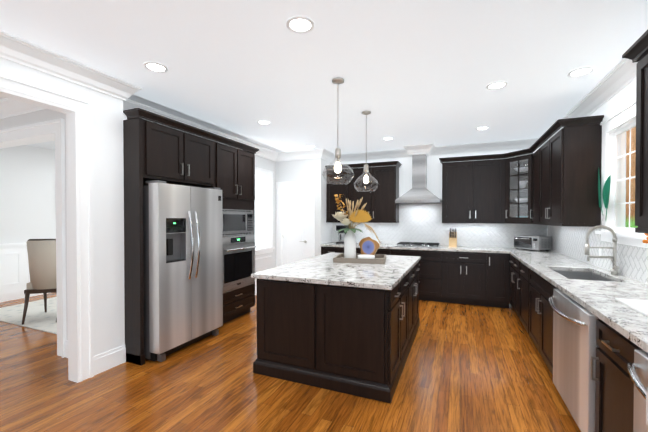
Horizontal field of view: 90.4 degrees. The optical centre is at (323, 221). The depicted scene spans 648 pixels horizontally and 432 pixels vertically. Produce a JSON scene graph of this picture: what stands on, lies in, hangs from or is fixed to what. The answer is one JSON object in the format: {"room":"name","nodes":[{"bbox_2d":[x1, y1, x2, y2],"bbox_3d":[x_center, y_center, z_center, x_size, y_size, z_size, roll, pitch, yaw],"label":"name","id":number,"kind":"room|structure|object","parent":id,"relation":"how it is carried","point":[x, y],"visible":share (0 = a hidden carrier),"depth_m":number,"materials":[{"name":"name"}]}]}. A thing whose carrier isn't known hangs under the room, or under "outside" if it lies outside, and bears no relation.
{"room":"kitchen","nodes":[
{"label":"kitchen","id":0,"kind":"room"},
{"bbox_2d":[0,145,55,243],"bbox_3d":[-4.822,-0.016,7.222,0.120,2.740,5.225,0,1,23],"label":"wall","id":1,"kind":"structure","parent":0,"point":[27,193],"depth_m":5.81,"materials":[{"name":"white paint"}]},
{"bbox_2d":[0,243,29,291],"bbox_3d":[-4.865,0.780,6.923,0.040,0.815,4.625,0,1,23],"label":"trim","id":2,"kind":"structure","parent":1,"relation":"attached to","point":[14,270],"depth_m":5.63,"materials":[{"name":"white"}]},
{"bbox_2d":[0,288,47,301],"bbox_3d":[-4.877,1.272,6.933,0.014,0.170,4.625,0,1,23],"label":"baseboard","id":3,"kind":"structure","parent":1,"relation":"attached to","point":[19,293],"depth_m":5.62,"materials":[{"name":"white wood"}]},
{"bbox_2d":[0,109,67,340],"bbox_3d":[-4.420,0.018,4.134,5.020,2.740,0.155,0,1,23],"label":"wall","id":4,"kind":"structure","parent":0,"point":[35,117],"depth_m":3.42,"materials":[{"name":"white paint"}]},
{"bbox_2d":[0,98,45,118],"bbox_3d":[-4.532,-1.277,4.019,4.890,0.148,0.119,0,1,23],"label":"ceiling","id":5,"kind":"structure","parent":4,"relation":"attached to","point":[8,107],"depth_m":3.55,"materials":[{"name":"white paint"}]},
{"bbox_2d":[0,119,65,357],"bbox_3d":[-3.854,0.169,3.890,2.652,2.442,0.202,0,1,23],"label":"door frame","id":6,"kind":"structure","parent":4,"relation":"attached to","point":[51,130],"depth_m":3.33,"materials":[{"name":"white wood"}]},
{"bbox_2d":[65,340,67,357],"bbox_3d":[-2.401,1.313,3.206,0.568,0.170,0.014,0,1,23],"label":"baseboard","id":7,"kind":"structure","parent":4,"relation":"attached to","point":[66,342],"depth_m":3.30,"materials":[{"name":"white wood"}]},
{"bbox_2d":[0,58,124,355],"bbox_3d":[-3.190,0.058,0.459,0.100,2.740,5.975,0,1,23],"label":"wall","id":8,"kind":"structure","parent":0,"point":[108,221],"depth_m":3.03,"materials":[{"name":"white paint"}]},
{"bbox_2d":[0,73,93,382],"bbox_3d":[-3.243,0.194,0.313,0.144,2.472,5.662,0,1,23],"label":"door frame","id":9,"kind":"structure","parent":8,"relation":"attached to","point":[77,111],"depth_m":2.81,"materials":[{"name":"white wood"}]},
{"bbox_2d":[0,30,143,105],"bbox_3d":[-3.075,-1.238,0.461,0.139,0.148,6.094,0,1,23],"label":"crown molding","id":10,"kind":"structure","parent":8,"relation":"attached to","point":[14,49],"depth_m":2.64,"materials":[{"name":"white wood"}]},
{"bbox_2d":[94,345,125,374],"bbox_3d":[-2.039,1.315,3.059,0.014,0.170,0.313,0,1,23],"label":"baseboard","id":11,"kind":"structure","parent":8,"relation":"attached to","point":[107,360],"depth_m":3.05,"materials":[{"name":"white wood"}]},
{"bbox_2d":[123,114,275,285],"bbox_3d":[-1.520,0.003,5.506,0.120,2.740,4.625,0,1,23],"label":"wall","id":12,"kind":"structure","parent":0,"point":[262,264],"depth_m":6.39,"materials":[{"name":"white paint"}]},
{"bbox_2d":[123,108,214,187],"bbox_3d":[-1.849,-0.759,3.705,0.622,0.642,0.980,0,1,23],"label":"upper cabinet","id":13,"kind":"object","parent":12,"relation":"attached to","point":[155,150],"depth_m":3.38,"materials":[{"name":"black wood"}]},
{"bbox_2d":[123,102,279,160],"bbox_3d":[-1.618,-1.288,4.953,0.119,0.148,3.555,0,1,23],"label":"crown molding","id":14,"kind":"structure","parent":12,"relation":"attached to","point":[263,152],"depth_m":4.75,"materials":[{"name":"white wood"}]},
{"bbox_2d":[215,136,254,211],"bbox_3d":[-1.486,-0.628,4.569,0.622,0.922,0.832,0,1,23],"label":"upper cabinet","id":15,"kind":"object","parent":12,"relation":"attached to","point":[234,167],"depth_m":4.41,"materials":[{"name":"black wood"}]},
{"bbox_2d":[222,209,253,235],"bbox_3d":[-1.436,0.013,4.554,0.568,0.354,0.760,0,1,23],"label":"microwave","id":16,"kind":"object","parent":15,"relation":"in","point":[237,222],"visible":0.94,"depth_m":4.42,"materials":[{"name":"silver metal"}]},
{"bbox_2d":[255,167,274,284],"bbox_3d":[-1.241,0.084,6.065,0.140,2.165,0.940,0,1,23],"label":"window","id":17,"kind":"structure","parent":12,"relation":"in","point":[261,211],"depth_m":6.30,"materials":[{"name":"white"}]},
{"bbox_2d":[0,293,580,431],"bbox_3d":[-2.323,1.431,2.944,9.820,0.060,11.200,0,1,23],"label":"floor","id":18,"kind":"structure","parent":0,"point":[472,368],"depth_m":2.67,"materials":[{"name":"brown wood"}]},
{"bbox_2d":[0,297,56,333],"bbox_3d":[-3.413,1.361,5.984,2.450,0.010,3.640,0,1,23],"label":"dining rug","id":19,"kind":"object","parent":18,"relation":"on","point":[38,317],"visible":0.08,"depth_m":4.69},
{"bbox_2d":[22,239,56,324],"bbox_3d":[-3.899,0.799,4.623,0.734,1.138,0.766,0,1,23],"label":"dining chair","id":20,"kind":"object","parent":19,"relation":"on","point":[42,260],"visible":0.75,"depth_m":4.38,"materials":[{"name":"beige fabric"}]},
{"bbox_2d":[143,180,222,361],"bbox_3d":[-1.736,0.490,3.671,0.844,1.795,0.910,0,1,23],"label":"refrigerator","id":21,"kind":"object","parent":18,"relation":"on","point":[183,265],"visible":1,"depth_m":3.38,"materials":[{"name":"silver metal"}]},
{"bbox_2d":[223,281,254,323],"bbox_3d":[-1.482,1.160,4.597,0.622,0.445,0.850,0,1,23],"label":"base cabinet","id":22,"kind":"object","parent":18,"relation":"on","point":[238,302],"depth_m":4.50,"materials":[{"name":"black wood"}]},
{"bbox_2d":[222,234,256,292],"bbox_3d":[-1.429,0.565,4.557,0.683,0.738,0.760,0,1,23],"label":"wall oven","id":23,"kind":"object","parent":22,"relation":"in","point":[238,260],"visible":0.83,"depth_m":4.44,"materials":[{"name":"silver metal"}]},
{"bbox_2d":[321,247,343,254],"bbox_3d":[0.302,0.922,6.414,0.535,0.872,0.630,0,1,23],"label":"base cabinet","id":24,"kind":"object","parent":18,"relation":"on","point":[324,250],"depth_m":6.14,"materials":[{"name":"black wood"}]},
{"bbox_2d":[253,270,412,402],"bbox_3d":[0.135,0.957,3.210,1.250,0.872,1.050,0,1,23],"label":"base cabinet","id":25,"kind":"object","parent":18,"relation":"on","point":[357,341],"depth_m":2.71,"materials":[{"name":"black wood"}]},
{"bbox_2d":[251,252,420,289],"bbox_3d":[0.310,0.493,3.620,1.290,0.040,1.990,0,1,23],"label":"countertop","id":26,"kind":"structure","parent":25,"relation":"on","point":[391,272],"depth_m":3.02,"materials":[{"name":"stone"}]},
{"bbox_2d":[333,253,385,263],"bbox_3d":[0.440,0.442,3.852,0.580,0.055,0.480,0,1,13],"label":"wood tray","id":27,"kind":"object","parent":26,"relation":"on","point":[378,259],"visible":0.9,"depth_m":3.64,"materials":[{"name":"brown"}]},
{"bbox_2d":[332,194,380,257],"bbox_3d":[0.398,0.058,3.888,0.630,0.796,0.379,0,1,23],"label":"vase","id":28,"kind":"object","parent":27,"relation":"on","point":[359,216],"visible":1,"depth_m":3.86,"materials":[{"name":"white ceramic"}]},
{"bbox_2d":[357,254,374,258],"bbox_3d":[0.490,0.427,3.739,0.204,0.062,0.204,0,1,23],"label":"bowl","id":29,"kind":"object","parent":27,"relation":"on","point":[365,256],"visible":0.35,"depth_m":3.67,"materials":[{"name":"white ceramic"}]},
{"bbox_2d":[356,248,392,254],"bbox_3d":[0.860,0.925,6.179,0.975,0.872,0.630,0,1,23],"label":"base cabinet","id":30,"kind":"object","parent":18,"relation":"on","point":[358,250],"depth_m":5.76,"materials":[{"name":"black wood"}]},
{"bbox_2d":[409,262,419,349],"bbox_3d":[0.484,0.948,4.040,1.250,0.872,1.050,0,1,23],"label":"base cabinet","id":31,"kind":"object","parent":18,"relation":"on","point":[414,320],"depth_m":3.84,"materials":[{"name":"black wood"}]},
{"bbox_2d":[393,249,448,302],"bbox_3d":[1.705,0.929,5.823,1.010,0.872,0.630,0,1,23],"label":"base cabinet","id":32,"kind":"object","parent":18,"relation":"on","point":[433,273],"depth_m":5.44,"materials":[{"name":"black wood"}]},
{"bbox_2d":[449,251,492,306],"bbox_3d":[2.431,0.932,5.517,0.715,0.872,0.630,0,1,23],"label":"base cabinet","id":33,"kind":"object","parent":18,"relation":"on","point":[475,278],"depth_m":5.21,"materials":[{"name":"black wood"}]},
{"bbox_2d":[320,242,507,253],"bbox_3d":[1.518,0.468,5.888,3.180,0.040,0.646,0,1,23],"label":"countertop","id":34,"kind":"structure","parent":33,"relation":"on","point":[333,244],"depth_m":5.48,"materials":[{"name":"stone"}]},
{"bbox_2d":[336,225,348,243],"bbox_3d":[0.379,0.261,6.488,0.200,0.360,0.265,0,1,23],"label":"coffee maker","id":35,"kind":"object","parent":34,"relation":"on","point":[342,233],"visible":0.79,"depth_m":6.39,"materials":[{"name":"black plastic"}]},
{"bbox_2d":[395,242,440,247],"bbox_3d":[1.711,0.422,5.840,0.760,0.052,0.510,0,1,23],"label":"gas cooktop","id":36,"kind":"object","parent":34,"relation":"in","point":[418,244],"visible":1,"depth_m":5.78,"materials":[{"name":"metal"}]},
{"bbox_2d":[449,228,456,246],"bbox_3d":[2.306,0.285,5.756,0.130,0.328,0.195,0,1,23],"label":"knife block","id":37,"kind":"object","parent":34,"relation":"on","point":[453,238],"visible":1,"depth_m":5.73,"materials":[{"name":"brown wood"}]},
{"bbox_2d":[493,253,509,307],"bbox_3d":[2.813,0.934,5.356,0.415,0.872,0.630,0,1,23],"label":"base cabinet","id":38,"kind":"object","parent":18,"relation":"on","point":[501,264],"depth_m":5.04,"materials":[{"name":"black wood"}]},
{"bbox_2d":[509,255,516,313],"bbox_3d":[2.988,0.944,4.439,0.630,0.872,0.965,0,1,23],"label":"base cabinet","id":39,"kind":"object","parent":18,"relation":"on","point":[513,261],"depth_m":4.62,"materials":[{"name":"black wood"}]},
{"bbox_2d":[517,260,577,350],"bbox_3d":[2.709,0.951,3.778,0.630,0.872,0.770,0,1,23],"label":"base cabinet","id":40,"kind":"object","parent":18,"relation":"on","point":[531,291],"depth_m":3.31,"materials":[{"name":"black wood"}]},
{"bbox_2d":[549,289,598,431],"bbox_3d":[1.935,0.974,2.124,0.693,0.864,0.766,0,1,23],"label":"dishwasher","id":41,"kind":"object","parent":18,"relation":"on","point":[575,345],"visible":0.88,"depth_m":2.08,"materials":[{"name":"silver metal"}]},
{"bbox_2d":[591,319,641,431],"bbox_3d":[1.750,0.976,1.502,0.630,0.872,0.500,0,1,23],"label":"base cabinet","id":42,"kind":"object","parent":18,"relation":"on","point":[614,392],"depth_m":1.65,"materials":[{"name":"black wood"}]},
{"bbox_2d":[508,248,647,352],"bbox_3d":[2.249,0.503,2.697,0.642,0.040,5.960,0,1,23],"label":"countertop","id":43,"kind":"structure","parent":42,"relation":"on","point":[596,298],"depth_m":2.32,"materials":[{"name":"stone"}]},
{"bbox_2d":[514,235,551,250],"bbox_3d":[3.325,0.343,5.160,0.341,0.224,0.422,0,1,-22],"label":"toaster oven","id":44,"kind":"object","parent":43,"relation":"on","point":[534,242],"visible":0.98,"depth_m":5.02,"materials":[{"name":"metal"}]},
{"bbox_2d":[554,270,614,281],"bbox_3d":[2.394,0.620,2.993,0.406,0.197,0.786,0,1,23],"label":"sink basin","id":45,"kind":"object","parent":43,"relation":"in","point":[580,275],"visible":0.04,"depth_m":3.30,"materials":[{"name":"metal"}]},
{"bbox_2d":[584,225,618,274],"bbox_3d":[2.516,0.257,2.909,0.247,0.446,0.108,0,1,23],"label":"sink faucet","id":46,"kind":"object","parent":43,"relation":"on","point":[614,270],"visible":1,"depth_m":2.91,"materials":[{"name":"silver metal"}]},
{"bbox_2d":[615,298,647,316],"bbox_3d":[1.880,0.486,1.706,0.360,0.015,0.500,0,1,23],"label":"serving board","id":47,"kind":"object","parent":43,"relation":"on","point":[640,306],"visible":1,"depth_m":1.85,"materials":[{"name":"white ceramic"}]},
{"bbox_2d":[642,233,647,282],"bbox_3d":[2.177,0.272,2.033,0.229,0.435,0.236,0,1,23],"label":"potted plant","id":48,"kind":"object","parent":43,"relation":"on","point":[644,240],"visible":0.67,"depth_m":2.13,"materials":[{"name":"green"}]},
{"bbox_2d":[627,349,647,431],"bbox_3d":[1.446,0.986,0.979,0.705,0.864,0.676,0,1,23],"label":"dishwasher","id":49,"kind":"object","parent":18,"relation":"on","point":[638,370],"visible":1,"depth_m":1.32,"materials":[{"name":"silver metal"}]},
{"bbox_2d":[276,158,331,256],"bbox_3d":[-0.403,-0.011,6.715,1.000,2.740,0.610,0,1,23],"label":"wall","id":50,"kind":"structure","parent":0,"point":[301,170],"depth_m":6.35,"materials":[{"name":"white paint"}]},
{"bbox_2d":[276,180,313,266],"bbox_3d":[-0.559,0.281,6.502,0.844,2.162,0.148,0,1,23],"label":"door frame","id":51,"kind":"structure","parent":50,"relation":"attached to","point":[280,186],"depth_m":6.55,"materials":[{"name":"white wood"}]},
{"bbox_2d":[282,188,308,264],"bbox_3d":[-0.577,0.342,6.464,0.592,2.024,0.088,0,1,23],"label":"pantry door","id":52,"kind":"structure","parent":50,"relation":"in","point":[295,224],"depth_m":6.47,"materials":[{"name":"white wood"}]},
{"bbox_2d":[280,149,327,160],"bbox_3d":[-0.435,-1.303,6.319,0.999,0.148,0.119,0,1,23],"label":"crown molding","id":53,"kind":"structure","parent":50,"relation":"attached to","point":[318,153],"depth_m":6.31,"materials":[{"name":"white wood"}]},
{"bbox_2d":[324,151,335,161],"bbox_3d":[0.091,-1.304,6.433,0.119,0.148,0.480,0,1,23],"label":"crown molding","id":54,"kind":"structure","parent":50,"relation":"attached to","point":[331,157],"depth_m":6.55,"materials":[{"name":"white wood"}]},
{"bbox_2d":[0,0,647,153],"bbox_3d":[-2.323,-1.369,2.913,9.820,0.060,11.200,0,1,23],"label":"ceiling","id":55,"kind":"structure","parent":0,"point":[413,72],"depth_m":2.64,"materials":[{"name":"white paint"}]},
{"bbox_2d":[143,62,167,72],"bbox_3d":[-1.454,-1.332,2.786,0.190,0.009,0.190,0,1,23],"label":"recessed light","id":56,"kind":"object","parent":55,"relation":"in","point":[156,67],"visible":0.96,"depth_m":2.78,"materials":[{"name":"white plastic"}]},
{"bbox_2d":[257,120,270,124],"bbox_3d":[-0.820,-1.350,4.396,0.190,0.009,0.190,0,1,23],"label":"recessed light","id":57,"kind":"object","parent":55,"relation":"in","point":[264,122],"visible":0.98,"depth_m":4.40,"materials":[{"name":"white plastic"}]},
{"bbox_2d":[286,16,313,33],"bbox_3d":[-0.160,-1.325,2.176,0.190,0.009,0.190,0,1,23],"label":"recessed light","id":58,"kind":"object","parent":55,"relation":"in","point":[300,24],"visible":1,"depth_m":2.17,"materials":[{"name":"white plastic"}]},
{"bbox_2d":[322,77,353,184],"bbox_3d":[0.133,-0.850,3.056,0.304,0.979,0.304,0,1,23],"label":"pendant light","id":59,"kind":"object","parent":55,"relation":"hanging from","point":[337,81],"visible":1,"depth_m":3.04,"materials":[{"name":"clear glass"}]},
{"bbox_2d":[354,110,377,191],"bbox_3d":[0.521,-0.860,3.978,0.304,0.979,0.304,0,1,23],"label":"pendant light","id":60,"kind":"object","parent":55,"relation":"hanging from","point":[366,180],"visible":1,"depth_m":3.96,"materials":[{"name":"clear glass"}]},
{"bbox_2d":[382,137,393,139],"bbox_3d":[1.054,-1.360,5.289,0.190,0.009,0.190,0,1,23],"label":"recessed light","id":61,"kind":"object","parent":55,"relation":"in","point":[388,138],"visible":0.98,"depth_m":5.28,"materials":[{"name":"white"}]},
{"bbox_2d":[400,143,435,157],"bbox_3d":[1.704,-1.297,5.803,0.537,0.148,0.149,0,1,23],"label":"crown molding","id":62,"kind":"structure","parent":55,"relation":"attached to","point":[430,148],"depth_m":5.81,"materials":[{"name":"white wood"}]},
{"bbox_2d":[475,126,489,129],"bbox_3d":[2.304,-1.353,4.675,0.190,0.009,0.190,0,1,23],"label":"recessed light","id":63,"kind":"object","parent":55,"relation":"in","point":[483,128],"visible":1,"depth_m":4.68,"materials":[{"name":"white plastic"}]},
{"bbox_2d":[486,81,507,89],"bbox_3d":[1.702,-1.336,3.171,0.190,0.009,0.190,0,1,23],"label":"recessed light","id":64,"kind":"object","parent":55,"relation":"in","point":[496,85],"visible":0.96,"depth_m":3.17,"materials":[{"name":"white plastic"}]},
{"bbox_2d":[567,67,594,76],"bbox_3d":[2.295,-1.333,2.878,0.190,0.009,0.190,0,1,23],"label":"recessed light","id":65,"kind":"object","parent":55,"relation":"in","point":[583,71],"visible":1,"depth_m":2.87,"materials":[{"name":"white plastic"}]},
{"bbox_2d":[339,150,403,161],"bbox_3d":[0.909,-1.304,6.414,1.640,0.148,0.120,0,1,23],"label":"crown molding","id":66,"kind":"structure","parent":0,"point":[386,154],"depth_m":6.39,"materials":[{"name":"white wood"}]},
{"bbox_2d":[332,148,547,247],"bbox_3d":[1.913,-0.004,6.146,3.950,2.740,0.140,0,1,23],"label":"wall","id":67,"kind":"structure","parent":0,"point":[434,175],"depth_m":6.03,"materials":[{"name":"white paint"}]},
{"bbox_2d":[325,165,352,220],"bbox_3d":[0.358,-0.561,6.520,0.543,1.100,0.340,0,1,23],"label":"upper cabinet","id":68,"kind":"object","parent":67,"relation":"attached to","point":[345,189],"depth_m":6.38,"materials":[{"name":"black wood"}]},
{"bbox_2d":[353,161,400,220],"bbox_3d":[0.931,-0.558,6.278,0.993,1.100,0.340,0,1,23],"label":"upper cabinet","id":69,"kind":"object","parent":67,"relation":"attached to","point":[381,206],"depth_m":6.07,"materials":[{"name":"black wood"}]},
{"bbox_2d":[395,154,441,203],"bbox_3d":[1.726,-0.772,5.861,0.760,0.882,0.488,0,1,23],"label":"range hood","id":70,"kind":"object","parent":67,"relation":"attached to","point":[418,192],"visible":1,"depth_m":5.83,"materials":[{"name":"metal"}]},
{"bbox_2d":[332,203,547,247],"bbox_3d":[1.931,0.026,6.055,3.810,0.839,0.010,0,1,23],"label":"backsplash","id":71,"kind":"structure","parent":67,"relation":"attached to","point":[420,223],"depth_m":5.99,"materials":[{"name":"tile"}]},
{"bbox_2d":[439,152,510,222],"bbox_3d":[2.591,-0.550,5.553,1.029,1.100,0.388,0,1,23],"label":"upper cabinet","id":72,"kind":"object","parent":67,"relation":"attached to","point":[472,191],"depth_m":5.41,"materials":[{"name":"black wood"}]},
{"bbox_2d":[428,138,539,155],"bbox_3d":[2.756,-1.295,5.636,1.770,0.148,0.120,0,1,23],"label":"crown molding","id":73,"kind":"structure","parent":67,"relation":"attached to","point":[519,144],"depth_m":5.61,"materials":[{"name":"white wood"}]},
{"bbox_2d":[590,79,644,234],"bbox_3d":[1.830,0.056,0.680,0.140,2.740,10.280,0,1,23],"label":"wall","id":74,"kind":"structure","parent":0,"point":[625,96],"depth_m":3.14,"materials":[{"name":"white paint"}]},
{"bbox_2d":[507,155,526,218],"bbox_3d":[3.042,-0.533,5.032,0.314,0.943,0.331,0,1,23],"label":"upper cabinet","id":75,"kind":"object","parent":74,"relation":"attached to","point":[516,166],"depth_m":5.19,"materials":[{"name":"black wood"}]},
{"bbox_2d":[527,139,538,222],"bbox_3d":[3.151,-0.539,4.523,0.386,1.100,0.627,0,1,23],"label":"upper cabinet","id":76,"kind":"object","parent":74,"relation":"attached to","point":[532,159],"depth_m":4.75,"materials":[{"name":"black wood"}]},
{"bbox_2d":[539,115,602,226],"bbox_3d":[2.897,-0.531,3.861,0.340,1.100,1.083,0,1,23],"label":"upper cabinet","id":77,"kind":"object","parent":74,"relation":"attached to","point":[553,181],"depth_m":3.39,"materials":[{"name":"black wood"}]},
{"bbox_2d":[540,58,637,146],"bbox_3d":[1.684,-1.240,0.651,0.119,0.148,10.140,0,1,23],"label":"crown molding","id":78,"kind":"structure","parent":74,"relation":"attached to","point":[618,78],"depth_m":3.09,"materials":[{"name":"white wood"}]},
{"bbox_2d":[548,225,647,283],"bbox_3d":[2.540,0.258,2.572,0.012,0.451,5.961,0,1,23],"label":"backsplash","id":79,"kind":"structure","parent":74,"relation":"attached to","point":[632,261],"depth_m":3.37,"materials":[{"name":"tile"}]},
{"bbox_2d":[366,232,601,255],"bbox_3d":[1.843,0.297,4.891,3.078,0.125,2.208,0,1,23],"label":"outlet plates","id":80,"kind":"object","parent":79,"relation":"attached to","point":[484,239],"visible":0.76,"depth_m":5.67,"materials":[{"name":"white plastic"}]},
{"bbox_2d":[595,99,647,247],"bbox_3d":[2.597,-0.398,2.620,0.155,1.205,1.480,0,1,23],"label":"window","id":81,"kind":"structure","parent":74,"relation":"in","point":[617,227],"depth_m":3.12,"materials":[{"name":"white wood"}]},
{"bbox_2d":[598,172,610,230],"bbox_3d":[2.803,-0.243,3.192,0.088,0.680,0.381,0,1,23],"label":"potted plant","id":82,"kind":"object","parent":81,"relation":"on","point":[606,191],"visible":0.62,"depth_m":3.16,"materials":[{"name":"green plant"}]},
{"bbox_2d":[630,34,647,229],"bbox_3d":[1.885,-0.505,1.458,0.340,1.100,1.033,0,1,23],"label":"upper cabinet","id":83,"kind":"object","parent":74,"relation":"attached to","point":[637,51],"depth_m":1.93,"materials":[{"name":"black wood"}]},
{"bbox_3d":[0.544,0.449,3.917,0.120,0.014,0.060,0,1,23],"label":"stand","id":84,"kind":"object","parent":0,"visible":0},
{"bbox_2d":[359,237,379,254],"bbox_3d":[0.549,0.318,3.912,0.284,0.261,0.020,0,-7,37],"label":"slice","id":85,"kind":"object","parent":84,"relation":"on","point":[369,245],"visible":0.81,"depth_m":3.90,"materials":[{"name":"beige stone"}]},
{"label":"outside","id":86,"kind":"structure","parent":0,"visible":0},
{"bbox_2d":[625,127,637,227],"bbox_3d":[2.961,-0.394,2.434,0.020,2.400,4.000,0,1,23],"label":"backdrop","id":87,"kind":"structure","parent":86,"point":[632,181],"depth_m":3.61,"materials":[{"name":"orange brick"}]}
]}

